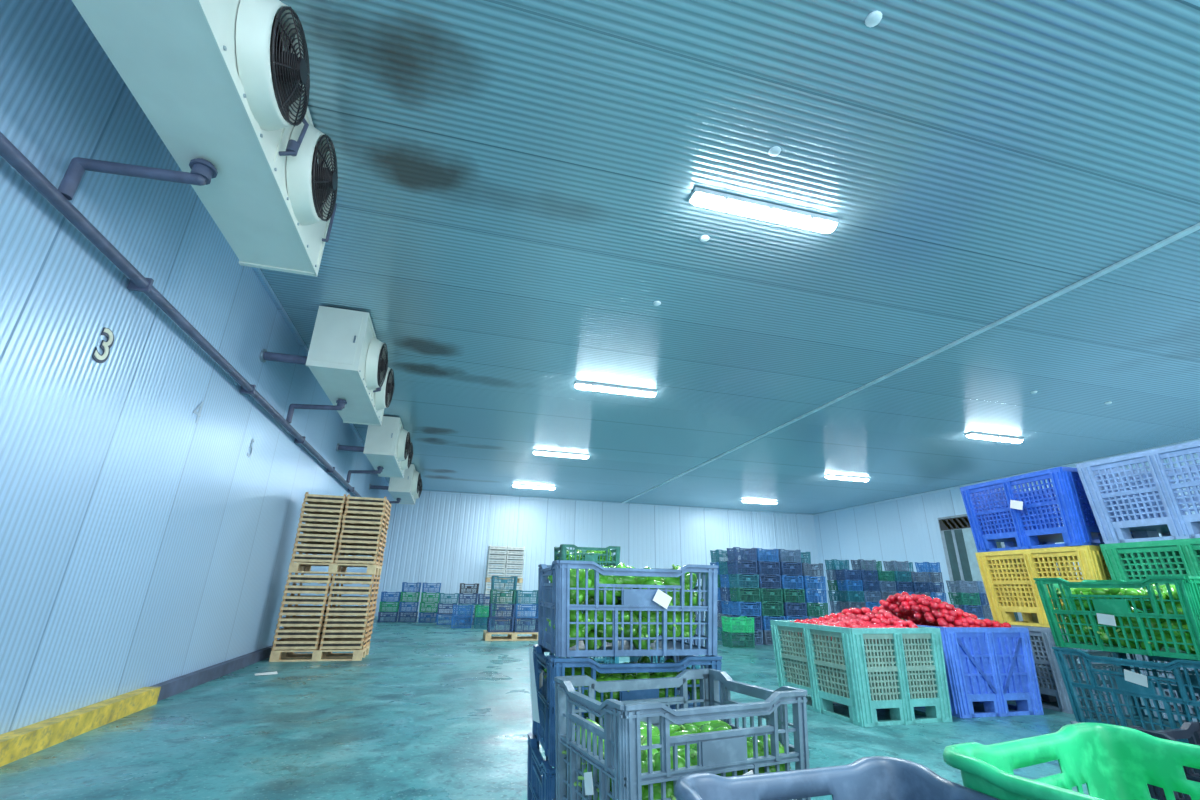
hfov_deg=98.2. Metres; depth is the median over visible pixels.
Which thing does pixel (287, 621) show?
wooden crate
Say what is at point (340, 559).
wooden crate
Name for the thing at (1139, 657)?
bin
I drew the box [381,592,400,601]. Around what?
plastic crate
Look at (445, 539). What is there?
wall
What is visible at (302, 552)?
wooden crate
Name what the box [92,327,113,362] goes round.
number sign
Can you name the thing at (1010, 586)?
bin
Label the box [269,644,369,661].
wooden pallet
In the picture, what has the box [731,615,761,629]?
plastic crate
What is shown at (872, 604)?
plastic crate
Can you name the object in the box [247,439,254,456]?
number sign
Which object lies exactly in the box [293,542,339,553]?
wooden crate
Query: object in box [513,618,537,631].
plastic crate
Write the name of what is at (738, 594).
plastic crate
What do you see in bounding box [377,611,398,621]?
plastic crate
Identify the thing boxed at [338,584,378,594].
wooden crate
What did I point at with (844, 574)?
plastic crate
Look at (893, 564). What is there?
plastic crate
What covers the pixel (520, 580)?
wooden pallet
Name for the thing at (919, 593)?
plastic crate
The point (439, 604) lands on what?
plastic crate
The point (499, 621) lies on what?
plastic crate
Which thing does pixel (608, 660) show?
plastic crate
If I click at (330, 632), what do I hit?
wooden crate
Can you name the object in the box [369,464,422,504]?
unit
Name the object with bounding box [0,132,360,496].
drain pipe
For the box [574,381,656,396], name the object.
ceiling light fixture
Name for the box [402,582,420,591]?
plastic crate
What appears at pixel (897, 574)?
plastic crate
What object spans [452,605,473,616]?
plastic crate
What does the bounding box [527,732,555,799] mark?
plastic crate
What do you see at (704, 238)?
cap
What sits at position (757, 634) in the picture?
plastic crate
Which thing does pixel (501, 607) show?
plastic crate
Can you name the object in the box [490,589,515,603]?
plastic crate
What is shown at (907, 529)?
wall
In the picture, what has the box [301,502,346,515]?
wooden crate
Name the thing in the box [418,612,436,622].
plastic crate
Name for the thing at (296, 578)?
wooden crate
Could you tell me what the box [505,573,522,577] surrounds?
wooden crate
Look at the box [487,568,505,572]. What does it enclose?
wooden crate
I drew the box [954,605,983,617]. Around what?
plastic crate
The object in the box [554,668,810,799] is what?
plastic crate
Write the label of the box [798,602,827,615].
plastic crate
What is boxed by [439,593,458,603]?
plastic crate
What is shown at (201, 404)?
number sign
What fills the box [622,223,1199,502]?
trim
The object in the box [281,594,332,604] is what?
wooden crate
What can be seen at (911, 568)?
plastic crate
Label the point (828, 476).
ceiling light fixture
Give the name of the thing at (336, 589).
wooden crate
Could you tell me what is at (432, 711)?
floor
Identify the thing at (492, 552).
wooden crate
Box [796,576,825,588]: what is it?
plastic crate
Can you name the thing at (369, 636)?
wooden crate
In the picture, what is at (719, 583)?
plastic crate
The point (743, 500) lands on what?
ceiling light fixture
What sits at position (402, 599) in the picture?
plastic crate
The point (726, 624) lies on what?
plastic crate
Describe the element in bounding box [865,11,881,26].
cap
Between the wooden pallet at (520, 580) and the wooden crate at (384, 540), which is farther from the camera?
the wooden pallet at (520, 580)
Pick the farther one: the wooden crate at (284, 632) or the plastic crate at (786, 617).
the plastic crate at (786, 617)
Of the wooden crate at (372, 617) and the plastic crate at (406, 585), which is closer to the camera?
the wooden crate at (372, 617)
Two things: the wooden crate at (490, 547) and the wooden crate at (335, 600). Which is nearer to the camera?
the wooden crate at (335, 600)
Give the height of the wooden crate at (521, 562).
0.148 m
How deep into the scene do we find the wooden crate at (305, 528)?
8.03 m
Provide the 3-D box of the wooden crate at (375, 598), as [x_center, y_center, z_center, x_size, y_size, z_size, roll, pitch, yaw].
[-3.920,3.201,8.345,0.595,0.148,0.395,6,-21,-14]
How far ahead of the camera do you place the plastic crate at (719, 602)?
11.98 m
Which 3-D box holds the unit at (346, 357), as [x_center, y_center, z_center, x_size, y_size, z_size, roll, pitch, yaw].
[-3.816,-0.222,7.742,1.323,1.277,2.557,5,-20,-11]
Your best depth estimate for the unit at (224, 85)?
3.13 m
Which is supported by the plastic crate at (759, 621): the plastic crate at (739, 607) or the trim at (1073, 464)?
the plastic crate at (739, 607)
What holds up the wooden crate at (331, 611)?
on the wooden crate at (332, 621)
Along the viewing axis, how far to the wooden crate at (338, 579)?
7.92 m
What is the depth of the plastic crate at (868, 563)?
14.89 m
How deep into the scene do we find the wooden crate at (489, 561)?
17.55 m
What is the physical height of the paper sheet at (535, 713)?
0.220 m
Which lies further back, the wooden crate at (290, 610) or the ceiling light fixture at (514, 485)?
the ceiling light fixture at (514, 485)
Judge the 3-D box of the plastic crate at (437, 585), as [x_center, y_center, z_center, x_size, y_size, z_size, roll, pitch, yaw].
[-5.246,5.843,16.198,0.548,0.281,0.398,6,-21,-14]
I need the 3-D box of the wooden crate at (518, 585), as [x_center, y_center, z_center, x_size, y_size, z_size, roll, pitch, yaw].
[-2.946,6.266,17.603,0.595,0.148,0.395,6,-21,-14]
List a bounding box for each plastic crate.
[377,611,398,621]
[379,602,399,611]
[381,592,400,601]
[398,612,417,621]
[399,602,418,611]
[400,592,419,601]
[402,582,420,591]
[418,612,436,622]
[419,602,438,611]
[421,592,439,601]
[422,583,440,592]
[436,614,454,624]
[437,603,456,613]
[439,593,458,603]
[451,617,472,627]
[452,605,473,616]
[457,614,474,624]
[458,593,477,603]
[458,603,476,613]
[459,583,478,593]
[474,616,493,627]
[475,605,495,616]
[477,604,495,613]
[478,594,497,603]
[487,617,513,631]
[489,603,515,617]
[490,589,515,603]
[491,576,517,589]
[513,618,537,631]
[515,590,537,603]
[515,603,537,617]
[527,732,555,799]
[532,645,721,766]
[538,560,717,656]
[549,652,618,663]
[554,544,620,566]
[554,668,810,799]
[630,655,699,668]
[675,756,1000,799]
[710,549,737,562]
[710,562,724,574]
[717,601,740,613]
[717,613,727,626]
[717,627,721,640]
[718,575,734,587]
[718,588,736,600]
[719,561,746,574]
[720,574,748,587]
[720,588,749,600]
[721,601,750,614]
[721,616,753,632]
[721,631,754,647]
[727,547,756,561]
[727,560,756,574]
[728,574,758,587]
[729,588,759,601]
[730,601,760,615]
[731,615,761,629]
[732,629,762,644]
[751,548,778,561]
[751,561,779,574]
[752,575,780,587]
[753,588,782,601]
[754,602,783,615]
[755,616,784,629]
[757,630,783,644]
[771,549,800,562]
[773,562,801,575]
[773,575,803,588]
[775,589,804,601]
[776,602,806,615]
[778,616,807,619]
[783,552,810,563]
[794,563,823,576]
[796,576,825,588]
[797,589,826,602]
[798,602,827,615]
[800,616,821,618]
[825,559,849,569]
[826,570,847,579]
[827,580,851,590]
[828,590,852,600]
[830,601,854,611]
[835,569,860,579]
[837,580,862,590]
[838,591,864,601]
[839,601,865,611]
[851,559,876,570]
[853,570,877,580]
[854,580,879,590]
[856,591,880,601]
[859,602,880,610]
[862,561,881,570]
[870,570,894,580]
[870,581,895,591]
[872,591,896,600]
[883,561,908,571]
[886,571,911,581]
[887,581,912,591]
[889,562,912,571]
[903,571,926,581]
[905,582,928,591]
[907,592,930,596]
[915,562,940,572]
[918,572,942,582]
[920,582,944,592]
[921,592,946,601]
[943,722,1199,799]
[946,580,977,592]
[948,592,980,604]
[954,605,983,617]
[964,581,985,592]
[967,593,988,604]
[971,605,992,617]
[1033,576,1199,660]
[1052,647,1199,743]
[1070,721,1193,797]
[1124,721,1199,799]
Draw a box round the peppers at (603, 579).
[545,563,703,649]
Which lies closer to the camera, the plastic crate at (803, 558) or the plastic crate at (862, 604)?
the plastic crate at (803, 558)
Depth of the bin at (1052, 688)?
5.26 m
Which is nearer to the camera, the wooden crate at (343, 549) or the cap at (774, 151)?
the cap at (774, 151)
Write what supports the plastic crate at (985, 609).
on the plastic crate
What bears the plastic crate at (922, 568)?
on the plastic crate at (934, 578)
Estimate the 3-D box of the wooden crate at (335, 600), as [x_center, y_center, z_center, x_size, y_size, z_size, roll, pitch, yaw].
[-3.817,3.071,7.982,0.595,0.148,0.395,6,-21,-14]
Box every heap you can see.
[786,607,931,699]
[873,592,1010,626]
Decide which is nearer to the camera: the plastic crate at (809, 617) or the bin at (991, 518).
the bin at (991, 518)
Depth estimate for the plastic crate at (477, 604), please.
15.43 m
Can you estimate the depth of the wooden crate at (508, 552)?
17.79 m
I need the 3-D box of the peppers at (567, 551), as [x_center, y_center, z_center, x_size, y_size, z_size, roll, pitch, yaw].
[-0.142,1.453,4.824,0.527,0.154,0.400,6,-21,-14]
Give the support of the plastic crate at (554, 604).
on the plastic crate at (544, 730)
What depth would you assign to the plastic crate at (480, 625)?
13.95 m
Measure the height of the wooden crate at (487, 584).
0.148 m
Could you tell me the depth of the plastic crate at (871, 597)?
14.58 m
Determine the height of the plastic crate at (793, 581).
0.281 m
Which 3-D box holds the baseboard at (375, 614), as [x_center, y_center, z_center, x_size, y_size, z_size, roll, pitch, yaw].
[0.940,8.478,20.376,18.350,0.120,0.048,6,-21,-14]
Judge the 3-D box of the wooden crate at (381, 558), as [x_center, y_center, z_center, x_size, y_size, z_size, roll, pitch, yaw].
[-3.903,2.641,8.547,0.595,0.148,0.395,6,-21,-13]
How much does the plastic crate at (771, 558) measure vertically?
0.281 m
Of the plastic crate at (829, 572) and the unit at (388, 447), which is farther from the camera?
the plastic crate at (829, 572)
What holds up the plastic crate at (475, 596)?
on the plastic crate at (458, 603)
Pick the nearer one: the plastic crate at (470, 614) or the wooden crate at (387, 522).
the wooden crate at (387, 522)
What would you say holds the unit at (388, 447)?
attached to the wall at (142, 543)
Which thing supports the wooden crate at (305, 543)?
on the wooden crate at (302, 552)
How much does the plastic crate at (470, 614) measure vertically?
0.281 m
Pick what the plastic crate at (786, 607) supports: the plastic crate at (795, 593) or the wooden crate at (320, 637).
the plastic crate at (795, 593)
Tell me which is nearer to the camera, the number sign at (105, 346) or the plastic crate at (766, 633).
the number sign at (105, 346)
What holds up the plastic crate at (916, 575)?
on the plastic crate at (918, 585)
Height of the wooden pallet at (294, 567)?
0.144 m
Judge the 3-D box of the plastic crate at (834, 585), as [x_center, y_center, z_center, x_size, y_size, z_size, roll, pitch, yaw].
[6.953,5.372,15.063,0.548,0.281,0.398,6,-21,-13]
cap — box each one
[653,301,660,305]
[700,235,708,241]
[768,146,780,155]
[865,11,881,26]
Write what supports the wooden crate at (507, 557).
on the wooden crate at (521, 562)
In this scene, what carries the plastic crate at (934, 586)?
on the plastic crate at (942, 598)
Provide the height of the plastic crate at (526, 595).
0.281 m
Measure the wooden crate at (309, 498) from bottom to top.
0.148 m
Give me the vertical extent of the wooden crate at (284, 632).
0.148 m
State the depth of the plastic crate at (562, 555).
4.67 m
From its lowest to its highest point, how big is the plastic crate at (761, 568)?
0.281 m
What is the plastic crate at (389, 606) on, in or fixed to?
on the plastic crate at (379, 613)
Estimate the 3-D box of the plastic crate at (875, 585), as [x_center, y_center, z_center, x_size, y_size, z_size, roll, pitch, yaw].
[7.607,5.297,14.822,0.548,0.281,0.398,6,-21,-14]
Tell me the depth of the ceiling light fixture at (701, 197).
4.85 m
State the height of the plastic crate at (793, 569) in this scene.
0.281 m
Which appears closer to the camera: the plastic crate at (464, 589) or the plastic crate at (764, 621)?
the plastic crate at (764, 621)
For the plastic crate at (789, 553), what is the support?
on the plastic crate at (793, 569)
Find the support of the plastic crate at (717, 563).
on the plastic crate at (719, 583)
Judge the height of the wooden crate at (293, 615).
0.148 m
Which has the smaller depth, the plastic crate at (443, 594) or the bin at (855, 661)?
the bin at (855, 661)
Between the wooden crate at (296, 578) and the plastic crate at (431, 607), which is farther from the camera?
the plastic crate at (431, 607)
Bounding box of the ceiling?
[260,0,1199,514]
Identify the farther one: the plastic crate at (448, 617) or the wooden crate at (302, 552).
the plastic crate at (448, 617)
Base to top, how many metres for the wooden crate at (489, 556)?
0.148 m
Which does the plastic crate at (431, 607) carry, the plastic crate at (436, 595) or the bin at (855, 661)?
the plastic crate at (436, 595)
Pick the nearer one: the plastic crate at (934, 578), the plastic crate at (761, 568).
the plastic crate at (761, 568)
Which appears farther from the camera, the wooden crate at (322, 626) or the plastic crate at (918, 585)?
the plastic crate at (918, 585)
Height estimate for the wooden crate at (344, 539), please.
0.148 m
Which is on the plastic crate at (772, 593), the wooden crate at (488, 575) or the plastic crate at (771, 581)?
the plastic crate at (771, 581)
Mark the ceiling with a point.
(517, 179)
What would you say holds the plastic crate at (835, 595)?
on the plastic crate at (837, 607)
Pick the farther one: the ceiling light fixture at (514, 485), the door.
the ceiling light fixture at (514, 485)
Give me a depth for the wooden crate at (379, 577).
8.56 m
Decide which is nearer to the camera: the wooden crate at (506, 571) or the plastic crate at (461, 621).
the plastic crate at (461, 621)
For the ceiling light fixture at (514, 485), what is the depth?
18.41 m
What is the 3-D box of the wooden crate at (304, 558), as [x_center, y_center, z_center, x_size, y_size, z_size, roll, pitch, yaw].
[-4.389,2.447,8.041,0.595,0.148,0.395,6,-21,-14]
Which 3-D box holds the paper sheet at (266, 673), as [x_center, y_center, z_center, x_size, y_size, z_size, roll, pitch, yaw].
[-4.064,3.330,6.333,0.250,0.010,0.180,16,-25,-35]
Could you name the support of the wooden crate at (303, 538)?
on the wooden crate at (305, 548)
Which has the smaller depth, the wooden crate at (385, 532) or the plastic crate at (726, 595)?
the wooden crate at (385, 532)
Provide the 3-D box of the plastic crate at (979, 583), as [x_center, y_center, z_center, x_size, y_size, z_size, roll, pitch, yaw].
[9.640,4.745,13.189,0.548,0.281,0.398,6,-21,-14]
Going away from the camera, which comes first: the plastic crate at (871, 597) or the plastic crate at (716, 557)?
the plastic crate at (716, 557)
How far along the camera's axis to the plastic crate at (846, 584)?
14.56 m
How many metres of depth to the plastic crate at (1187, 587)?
2.05 m
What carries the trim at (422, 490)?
attached to the wall at (445, 539)
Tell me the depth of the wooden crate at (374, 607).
8.44 m
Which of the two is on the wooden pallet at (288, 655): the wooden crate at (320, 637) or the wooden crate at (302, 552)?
the wooden crate at (320, 637)
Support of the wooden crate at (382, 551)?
on the wooden crate at (381, 558)
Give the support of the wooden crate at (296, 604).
on the wooden crate at (293, 615)
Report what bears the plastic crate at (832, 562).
on the plastic crate at (829, 572)
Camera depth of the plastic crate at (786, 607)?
11.51 m
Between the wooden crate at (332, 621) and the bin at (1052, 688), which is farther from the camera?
the wooden crate at (332, 621)
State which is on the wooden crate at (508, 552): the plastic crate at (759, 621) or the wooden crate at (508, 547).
the wooden crate at (508, 547)
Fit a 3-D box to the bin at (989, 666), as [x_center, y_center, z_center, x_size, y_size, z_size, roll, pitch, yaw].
[3.644,2.790,5.523,1.057,0.765,1.256,6,-21,-13]
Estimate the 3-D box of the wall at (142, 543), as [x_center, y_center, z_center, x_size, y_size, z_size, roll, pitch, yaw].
[-4.798,1.513,7.897,0.003,4.470,24.250,6,-21,-14]
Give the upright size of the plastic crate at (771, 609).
0.281 m
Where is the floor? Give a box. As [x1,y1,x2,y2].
[0,617,1189,799]
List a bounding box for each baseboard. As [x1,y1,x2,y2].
[0,615,371,766]
[374,613,823,618]
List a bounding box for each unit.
[58,0,337,276]
[260,306,394,425]
[336,416,412,482]
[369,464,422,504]
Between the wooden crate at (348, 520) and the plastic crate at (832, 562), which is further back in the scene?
the plastic crate at (832, 562)
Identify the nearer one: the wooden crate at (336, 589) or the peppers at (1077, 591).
the peppers at (1077, 591)
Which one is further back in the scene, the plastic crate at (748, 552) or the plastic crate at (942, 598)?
the plastic crate at (942, 598)
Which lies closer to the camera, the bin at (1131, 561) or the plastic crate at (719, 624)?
the bin at (1131, 561)
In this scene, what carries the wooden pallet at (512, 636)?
on the floor
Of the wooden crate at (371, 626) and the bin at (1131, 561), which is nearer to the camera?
the bin at (1131, 561)
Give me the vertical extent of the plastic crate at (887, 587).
0.281 m
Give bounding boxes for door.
[938,514,1022,620]
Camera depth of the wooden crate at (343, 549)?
8.07 m
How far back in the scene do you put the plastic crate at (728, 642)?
10.39 m
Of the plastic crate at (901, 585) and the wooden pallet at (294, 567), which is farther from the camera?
the plastic crate at (901, 585)
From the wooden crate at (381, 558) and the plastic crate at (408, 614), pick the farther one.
the plastic crate at (408, 614)
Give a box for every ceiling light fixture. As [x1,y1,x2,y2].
[512,484,554,489]
[533,450,588,458]
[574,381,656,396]
[689,187,838,232]
[742,499,776,503]
[825,474,868,481]
[965,432,1023,442]
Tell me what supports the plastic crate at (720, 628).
on the floor
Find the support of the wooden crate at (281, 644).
on the wooden pallet at (288, 655)
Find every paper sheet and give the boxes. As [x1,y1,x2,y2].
[255,671,277,675]
[529,647,539,722]
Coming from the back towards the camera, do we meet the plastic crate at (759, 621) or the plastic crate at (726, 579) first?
the plastic crate at (726, 579)
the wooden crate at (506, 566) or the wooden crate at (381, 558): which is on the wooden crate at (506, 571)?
the wooden crate at (506, 566)
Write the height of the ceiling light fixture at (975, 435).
0.114 m
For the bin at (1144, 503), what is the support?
on the bin at (1131, 561)
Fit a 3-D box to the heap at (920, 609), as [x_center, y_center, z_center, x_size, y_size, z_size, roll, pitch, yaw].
[3.650,2.565,5.606,0.884,0.926,1.089,6,-21,-13]
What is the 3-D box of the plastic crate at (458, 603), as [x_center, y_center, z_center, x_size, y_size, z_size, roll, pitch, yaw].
[-3.925,6.174,15.374,0.548,0.281,0.398,6,-21,-14]
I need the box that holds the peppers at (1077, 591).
[1056,584,1195,653]
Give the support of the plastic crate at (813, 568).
on the plastic crate at (806, 579)
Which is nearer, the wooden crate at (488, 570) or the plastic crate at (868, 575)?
the plastic crate at (868, 575)
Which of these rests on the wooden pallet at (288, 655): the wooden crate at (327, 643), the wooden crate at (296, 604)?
the wooden crate at (327, 643)
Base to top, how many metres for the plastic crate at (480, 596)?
0.281 m
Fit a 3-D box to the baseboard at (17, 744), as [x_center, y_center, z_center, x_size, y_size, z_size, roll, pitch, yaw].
[-4.774,3.555,7.174,0.128,0.140,24.210,6,-21,-14]
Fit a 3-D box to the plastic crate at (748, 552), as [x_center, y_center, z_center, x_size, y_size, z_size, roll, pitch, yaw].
[3.216,3.502,11.788,0.548,0.281,0.398,6,-21,-14]
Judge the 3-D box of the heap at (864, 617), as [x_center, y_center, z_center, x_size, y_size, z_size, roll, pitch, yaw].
[2.517,2.481,5.200,0.886,0.764,1.078,7,-21,-16]
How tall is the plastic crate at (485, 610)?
0.281 m
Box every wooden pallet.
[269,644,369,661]
[288,562,381,574]
[483,630,537,640]
[485,577,522,582]
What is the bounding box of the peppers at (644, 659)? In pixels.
[544,656,699,729]
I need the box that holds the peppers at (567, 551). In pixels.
[556,549,613,564]
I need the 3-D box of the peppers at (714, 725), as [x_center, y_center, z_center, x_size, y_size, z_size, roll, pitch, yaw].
[0.188,0.890,1.260,0.490,0.196,0.372,10,-22,-24]
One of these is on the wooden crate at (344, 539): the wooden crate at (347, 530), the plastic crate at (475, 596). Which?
the wooden crate at (347, 530)
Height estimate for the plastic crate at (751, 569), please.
0.281 m
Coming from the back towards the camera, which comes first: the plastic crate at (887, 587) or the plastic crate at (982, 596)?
the plastic crate at (887, 587)
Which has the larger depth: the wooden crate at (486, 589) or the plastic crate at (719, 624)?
the wooden crate at (486, 589)
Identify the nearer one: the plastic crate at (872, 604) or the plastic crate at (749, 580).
the plastic crate at (749, 580)
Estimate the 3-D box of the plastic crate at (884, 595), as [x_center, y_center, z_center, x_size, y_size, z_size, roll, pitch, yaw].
[8.150,5.625,14.863,0.548,0.281,0.398,6,-21,-13]
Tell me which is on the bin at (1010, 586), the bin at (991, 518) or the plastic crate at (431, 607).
the bin at (991, 518)
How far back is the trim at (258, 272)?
6.99 m
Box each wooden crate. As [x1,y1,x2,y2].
[271,638,321,649]
[274,627,326,638]
[276,615,328,626]
[279,604,329,615]
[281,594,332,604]
[283,583,333,594]
[284,637,325,638]
[286,573,334,583]
[286,626,327,627]
[289,615,329,616]
[291,552,338,563]
[291,604,331,606]
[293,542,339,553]
[295,531,339,543]
[297,521,341,534]
[299,511,342,524]
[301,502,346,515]
[302,552,341,554]
[303,492,346,505]
[305,543,342,544]
[319,636,367,649]
[321,626,369,638]
[323,615,370,626]
[325,605,372,616]
[327,594,373,605]
[328,584,375,594]
[329,634,370,644]
[331,574,377,584]
[331,624,372,634]
[333,614,374,623]
[334,553,379,564]
[335,604,375,613]
[336,594,376,604]
[337,543,381,555]
[338,533,382,545]
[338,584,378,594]
[340,523,384,536]
[340,574,380,584]
[342,514,385,526]
[343,555,383,565]
[344,504,387,517]
[344,546,383,556]
[346,495,388,508]
[346,537,385,547]
[349,519,388,529]
[349,530,386,538]
[485,582,503,586]
[485,587,503,591]
[486,573,504,577]
[487,559,505,563]
[487,563,505,568]
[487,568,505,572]
[488,549,506,554]
[488,554,505,559]
[489,545,506,550]
[504,583,522,587]
[505,564,523,568]
[505,569,522,573]
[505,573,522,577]
[506,550,524,555]
[506,555,523,559]
[506,559,523,564]
[507,546,524,550]
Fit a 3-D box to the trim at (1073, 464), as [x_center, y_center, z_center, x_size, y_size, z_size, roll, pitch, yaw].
[13.046,1.402,13.062,0.048,0.058,24.170,6,-21,-14]
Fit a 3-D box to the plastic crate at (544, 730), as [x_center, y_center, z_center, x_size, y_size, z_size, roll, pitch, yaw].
[0.071,1.008,1.773,0.572,0.281,0.418,6,-21,-14]
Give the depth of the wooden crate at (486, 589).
17.23 m
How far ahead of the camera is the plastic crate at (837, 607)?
14.79 m
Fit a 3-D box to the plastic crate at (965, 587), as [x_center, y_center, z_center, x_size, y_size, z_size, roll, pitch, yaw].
[9.090,4.684,13.053,0.548,0.281,0.398,6,-21,-14]
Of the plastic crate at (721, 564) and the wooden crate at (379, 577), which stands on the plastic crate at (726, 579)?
the plastic crate at (721, 564)
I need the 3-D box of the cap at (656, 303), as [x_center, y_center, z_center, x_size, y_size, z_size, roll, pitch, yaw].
[0.723,-1.226,6.590,0.100,0.045,0.097,6,-21,-14]
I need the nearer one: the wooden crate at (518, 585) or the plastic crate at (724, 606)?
the plastic crate at (724, 606)
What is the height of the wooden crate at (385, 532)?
0.148 m
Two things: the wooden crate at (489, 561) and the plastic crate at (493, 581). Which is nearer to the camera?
the plastic crate at (493, 581)
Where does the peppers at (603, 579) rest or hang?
in the plastic crate at (554, 604)
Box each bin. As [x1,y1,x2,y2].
[770,620,952,726]
[906,620,1043,717]
[960,467,1133,551]
[975,545,1111,627]
[1010,625,1150,715]
[1076,440,1199,543]
[1099,538,1199,610]
[1132,654,1199,721]
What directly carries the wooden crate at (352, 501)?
on the wooden crate at (357, 511)
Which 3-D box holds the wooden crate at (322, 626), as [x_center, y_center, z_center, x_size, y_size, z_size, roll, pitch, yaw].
[-4.518,3.557,8.041,0.595,0.148,0.395,6,-21,-14]
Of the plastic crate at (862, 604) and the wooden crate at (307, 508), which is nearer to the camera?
the wooden crate at (307, 508)
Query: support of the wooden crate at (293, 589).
on the wooden crate at (293, 600)
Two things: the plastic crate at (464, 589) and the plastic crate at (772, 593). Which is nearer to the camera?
the plastic crate at (772, 593)
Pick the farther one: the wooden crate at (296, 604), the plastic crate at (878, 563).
the plastic crate at (878, 563)
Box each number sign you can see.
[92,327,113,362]
[193,402,202,422]
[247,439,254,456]
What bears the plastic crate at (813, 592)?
on the plastic crate at (818, 607)
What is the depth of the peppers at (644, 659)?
1.66 m
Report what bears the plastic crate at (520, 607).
on the plastic crate at (526, 621)
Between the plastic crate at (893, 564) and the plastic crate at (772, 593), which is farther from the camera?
the plastic crate at (893, 564)
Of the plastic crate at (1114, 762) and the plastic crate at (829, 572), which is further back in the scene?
the plastic crate at (829, 572)
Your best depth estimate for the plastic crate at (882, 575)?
14.90 m
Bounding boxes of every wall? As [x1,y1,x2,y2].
[0,0,389,734]
[373,492,822,614]
[813,453,1199,615]
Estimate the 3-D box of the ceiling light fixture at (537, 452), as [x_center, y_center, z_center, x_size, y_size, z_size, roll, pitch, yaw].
[-1.037,1.463,13.925,1.500,0.114,0.164,6,-21,-14]
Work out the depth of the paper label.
5.62 m
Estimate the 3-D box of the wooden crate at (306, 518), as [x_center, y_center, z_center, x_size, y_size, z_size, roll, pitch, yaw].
[-4.379,1.883,8.244,0.595,0.148,0.395,6,-21,-13]
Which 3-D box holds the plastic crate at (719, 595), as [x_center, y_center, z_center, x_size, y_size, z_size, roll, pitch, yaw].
[2.976,4.575,12.258,0.548,0.281,0.398,6,-21,-13]
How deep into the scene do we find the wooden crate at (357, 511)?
8.29 m
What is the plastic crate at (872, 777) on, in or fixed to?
on the plastic crate
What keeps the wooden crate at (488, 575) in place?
on the wooden pallet at (520, 580)
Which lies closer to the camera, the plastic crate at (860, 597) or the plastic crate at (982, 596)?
the plastic crate at (982, 596)
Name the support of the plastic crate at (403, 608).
on the plastic crate at (408, 614)
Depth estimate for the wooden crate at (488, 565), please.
17.48 m
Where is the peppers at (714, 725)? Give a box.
[562,719,790,799]
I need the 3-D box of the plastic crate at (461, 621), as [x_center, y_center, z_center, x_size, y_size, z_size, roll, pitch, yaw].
[-3.739,5.999,14.051,0.548,0.281,0.398,6,-21,-13]
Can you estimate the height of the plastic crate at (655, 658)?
0.281 m
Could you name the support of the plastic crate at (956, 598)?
on the plastic crate at (969, 608)
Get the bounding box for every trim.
[252,267,388,485]
[422,490,812,515]
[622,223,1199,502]
[813,439,1199,515]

